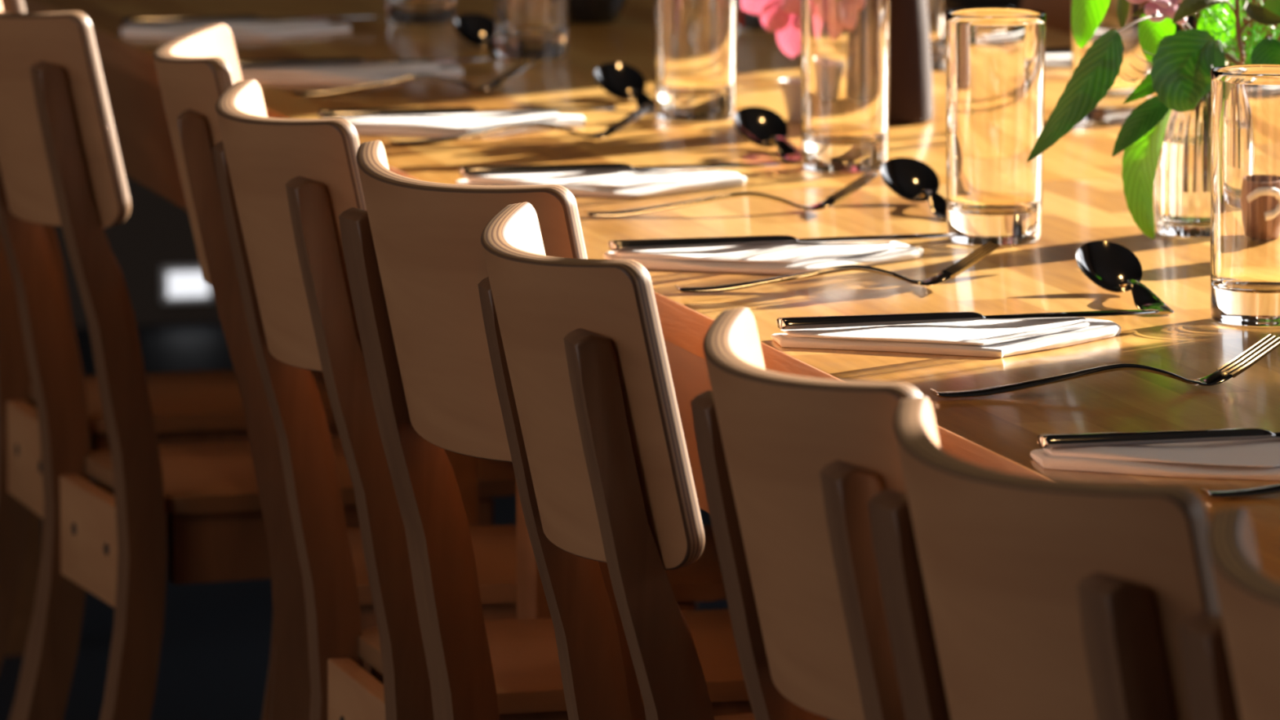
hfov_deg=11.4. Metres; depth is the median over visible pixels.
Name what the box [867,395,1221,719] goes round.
dining chair
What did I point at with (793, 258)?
folded napkin
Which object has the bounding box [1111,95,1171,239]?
leaf
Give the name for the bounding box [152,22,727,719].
dining chair
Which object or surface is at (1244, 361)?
fork
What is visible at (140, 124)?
dining table
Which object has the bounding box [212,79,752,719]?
dining chair
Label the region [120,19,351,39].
folded napkin
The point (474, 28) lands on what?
bowl
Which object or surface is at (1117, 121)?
folded napkin
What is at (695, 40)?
tumbler
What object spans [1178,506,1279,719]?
dining chair
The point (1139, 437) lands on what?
table knife
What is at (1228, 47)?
fern sprig
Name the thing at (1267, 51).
leaf
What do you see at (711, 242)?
table knife
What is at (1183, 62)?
leaf
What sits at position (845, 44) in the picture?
tumbler
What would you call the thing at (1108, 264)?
bowl
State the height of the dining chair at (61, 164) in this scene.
0.854 m
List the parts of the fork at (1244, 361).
handle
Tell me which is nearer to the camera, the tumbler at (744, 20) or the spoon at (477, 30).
the spoon at (477, 30)
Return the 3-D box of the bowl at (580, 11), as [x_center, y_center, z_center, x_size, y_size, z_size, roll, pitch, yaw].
[-0.044,-0.337,5.999,0.074,0.042,0.074,-2,8,-15]
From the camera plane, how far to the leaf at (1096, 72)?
4.24 m
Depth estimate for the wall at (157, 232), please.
9.48 m
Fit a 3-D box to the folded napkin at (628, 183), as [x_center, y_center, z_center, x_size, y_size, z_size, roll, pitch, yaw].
[-0.021,-0.129,4.636,0.216,0.010,0.120,-2,8,-14]
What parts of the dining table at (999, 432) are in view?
leg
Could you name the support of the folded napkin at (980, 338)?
on the dining table at (999, 432)
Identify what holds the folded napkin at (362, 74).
on the dining table at (140, 124)
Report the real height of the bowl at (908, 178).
0.027 m
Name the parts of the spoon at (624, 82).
handle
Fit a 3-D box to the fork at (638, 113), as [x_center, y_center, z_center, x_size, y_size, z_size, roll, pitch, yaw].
[-0.091,-0.182,4.949,0.208,0.026,0.025,-2,8,-15]
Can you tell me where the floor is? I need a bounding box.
[0,322,728,719]
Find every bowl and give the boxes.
[453,13,494,48]
[568,0,626,23]
[594,62,645,100]
[733,106,787,147]
[880,157,939,202]
[1075,240,1142,293]
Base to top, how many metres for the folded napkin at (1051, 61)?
0.010 m
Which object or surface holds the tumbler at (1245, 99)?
on the dining table at (999, 432)
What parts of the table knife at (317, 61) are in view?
handle, blade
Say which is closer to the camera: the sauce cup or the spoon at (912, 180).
the spoon at (912, 180)
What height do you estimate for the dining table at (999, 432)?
0.750 m
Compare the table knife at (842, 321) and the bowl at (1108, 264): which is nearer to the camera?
the table knife at (842, 321)
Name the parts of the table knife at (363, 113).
handle, blade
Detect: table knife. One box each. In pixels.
[122,15,379,25]
[237,57,492,67]
[317,106,616,118]
[458,162,781,176]
[608,233,957,251]
[776,309,1159,329]
[944,47,1071,57]
[945,5,1011,13]
[1037,427,1279,448]
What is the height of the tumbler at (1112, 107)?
0.154 m
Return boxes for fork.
[288,56,538,95]
[388,102,655,145]
[583,169,879,216]
[675,240,999,293]
[929,333,1279,397]
[1200,483,1279,497]
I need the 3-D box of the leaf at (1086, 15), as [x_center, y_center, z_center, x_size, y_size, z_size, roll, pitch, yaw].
[0.353,-0.199,4.376,0.118,0.163,0.045,0,8,0]
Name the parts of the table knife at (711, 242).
handle, blade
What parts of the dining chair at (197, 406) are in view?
backrest, leg, rail, leg, rail, seat, rail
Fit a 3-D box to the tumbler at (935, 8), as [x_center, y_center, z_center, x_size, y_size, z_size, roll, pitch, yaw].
[0.230,-0.327,5.523,0.068,0.154,0.068,-2,8,-15]
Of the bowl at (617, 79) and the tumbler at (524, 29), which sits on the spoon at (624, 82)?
the bowl at (617, 79)
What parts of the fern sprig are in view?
stem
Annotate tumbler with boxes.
[386,0,455,25]
[493,0,568,60]
[653,0,737,121]
[736,0,767,30]
[800,0,890,173]
[926,0,945,71]
[945,8,1046,245]
[1071,0,1152,123]
[1210,64,1279,327]
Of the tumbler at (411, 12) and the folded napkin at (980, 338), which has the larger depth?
the tumbler at (411, 12)
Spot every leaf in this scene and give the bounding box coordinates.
[1026,13,1186,162]
[1071,0,1241,64]
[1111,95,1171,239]
[1118,28,1226,112]
[1131,2,1196,16]
[1172,0,1279,65]
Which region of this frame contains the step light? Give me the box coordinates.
[160,264,214,303]
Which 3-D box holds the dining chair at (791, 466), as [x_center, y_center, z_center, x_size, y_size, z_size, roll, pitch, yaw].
[0.238,0.409,3.176,0.448,0.854,0.302,-2,8,-15]
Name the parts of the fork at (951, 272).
handle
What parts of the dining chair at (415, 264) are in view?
leg, backrest, leg, seat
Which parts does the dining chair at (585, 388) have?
leg, backrest, leg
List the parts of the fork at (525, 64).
handle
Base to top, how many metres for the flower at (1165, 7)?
0.155 m
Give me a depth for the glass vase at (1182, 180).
4.33 m
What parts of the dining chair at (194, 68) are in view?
backrest, leg, leg, rail, seat, leg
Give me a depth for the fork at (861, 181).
4.49 m
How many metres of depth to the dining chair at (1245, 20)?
5.88 m
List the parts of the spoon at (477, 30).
handle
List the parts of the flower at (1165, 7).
stem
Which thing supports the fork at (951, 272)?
on the dining table at (999, 432)
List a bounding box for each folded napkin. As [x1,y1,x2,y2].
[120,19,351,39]
[240,62,462,84]
[345,111,585,137]
[455,169,746,197]
[603,240,923,274]
[770,317,1121,357]
[939,54,1071,71]
[1030,431,1279,480]
[1111,117,1126,124]
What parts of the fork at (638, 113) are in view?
handle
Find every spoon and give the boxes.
[453,13,509,58]
[594,62,655,113]
[733,106,801,162]
[880,157,946,220]
[1075,240,1174,314]
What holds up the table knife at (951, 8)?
on the folded napkin
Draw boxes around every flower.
[740,0,800,58]
[780,0,800,15]
[1127,0,1191,29]
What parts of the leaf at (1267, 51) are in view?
stem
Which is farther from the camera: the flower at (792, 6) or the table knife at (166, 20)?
the table knife at (166, 20)
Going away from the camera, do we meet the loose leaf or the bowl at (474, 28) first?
the loose leaf
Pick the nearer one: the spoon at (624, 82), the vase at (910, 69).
the vase at (910, 69)
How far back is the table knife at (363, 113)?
5.05 m
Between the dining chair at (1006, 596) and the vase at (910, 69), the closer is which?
the dining chair at (1006, 596)
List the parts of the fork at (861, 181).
handle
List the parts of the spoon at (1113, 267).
handle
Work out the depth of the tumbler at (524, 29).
5.62 m
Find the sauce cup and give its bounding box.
[777,76,801,123]
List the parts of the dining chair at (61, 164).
leg, backrest, rail, leg, rail, rail, seat, leg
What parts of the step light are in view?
light panel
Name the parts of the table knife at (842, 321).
handle, blade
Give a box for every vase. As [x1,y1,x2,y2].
[888,0,933,124]
[1154,59,1229,239]
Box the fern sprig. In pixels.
[1193,0,1279,65]
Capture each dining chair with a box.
[0,0,339,719]
[0,0,516,719]
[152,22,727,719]
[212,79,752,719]
[338,139,831,719]
[477,201,714,719]
[690,306,921,719]
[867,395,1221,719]
[1019,0,1071,34]
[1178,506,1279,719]
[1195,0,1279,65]
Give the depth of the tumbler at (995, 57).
4.29 m
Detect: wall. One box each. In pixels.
[53,0,1021,327]
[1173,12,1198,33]
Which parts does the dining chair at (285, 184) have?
leg, backrest, rail, leg, rail, seat, rail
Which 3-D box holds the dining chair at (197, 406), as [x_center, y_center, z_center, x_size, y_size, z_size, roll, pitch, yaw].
[-0.415,0.073,5.556,0.448,0.854,0.302,-2,8,-17]
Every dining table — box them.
[4,0,1157,656]
[516,178,1279,619]
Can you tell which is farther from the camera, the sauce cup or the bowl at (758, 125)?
the sauce cup
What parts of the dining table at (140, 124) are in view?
leg, leg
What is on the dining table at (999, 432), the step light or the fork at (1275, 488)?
the fork at (1275, 488)
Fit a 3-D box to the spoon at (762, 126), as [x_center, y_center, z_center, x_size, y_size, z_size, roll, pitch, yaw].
[0.103,-0.172,4.871,0.041,0.028,0.148,-2,8,-13]
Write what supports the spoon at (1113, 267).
on the dining table at (999, 432)
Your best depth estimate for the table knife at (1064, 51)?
5.56 m
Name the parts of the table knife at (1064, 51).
handle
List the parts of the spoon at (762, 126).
handle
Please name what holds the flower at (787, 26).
in the vase at (910, 69)
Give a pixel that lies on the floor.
(215, 658)
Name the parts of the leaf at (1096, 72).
stem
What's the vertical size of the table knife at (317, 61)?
0.007 m
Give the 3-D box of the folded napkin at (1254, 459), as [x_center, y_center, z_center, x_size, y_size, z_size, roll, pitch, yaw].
[0.320,0.051,3.365,0.216,0.010,0.117,-2,8,-14]
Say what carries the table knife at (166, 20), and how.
on the folded napkin at (289, 28)
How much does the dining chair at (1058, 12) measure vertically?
0.854 m
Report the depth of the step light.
9.49 m
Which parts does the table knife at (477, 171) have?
handle, blade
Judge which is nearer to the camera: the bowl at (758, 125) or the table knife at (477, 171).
the table knife at (477, 171)
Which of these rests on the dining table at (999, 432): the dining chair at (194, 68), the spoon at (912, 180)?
the spoon at (912, 180)
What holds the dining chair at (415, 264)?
on the floor
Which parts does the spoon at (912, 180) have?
handle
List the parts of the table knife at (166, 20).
handle, blade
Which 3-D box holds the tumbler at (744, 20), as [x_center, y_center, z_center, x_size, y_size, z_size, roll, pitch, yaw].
[0.118,-0.385,5.934,0.068,0.154,0.068,-2,8,-15]
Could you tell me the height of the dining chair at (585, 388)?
0.854 m
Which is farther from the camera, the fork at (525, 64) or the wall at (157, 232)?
the wall at (157, 232)
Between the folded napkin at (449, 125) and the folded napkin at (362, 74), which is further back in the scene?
the folded napkin at (362, 74)

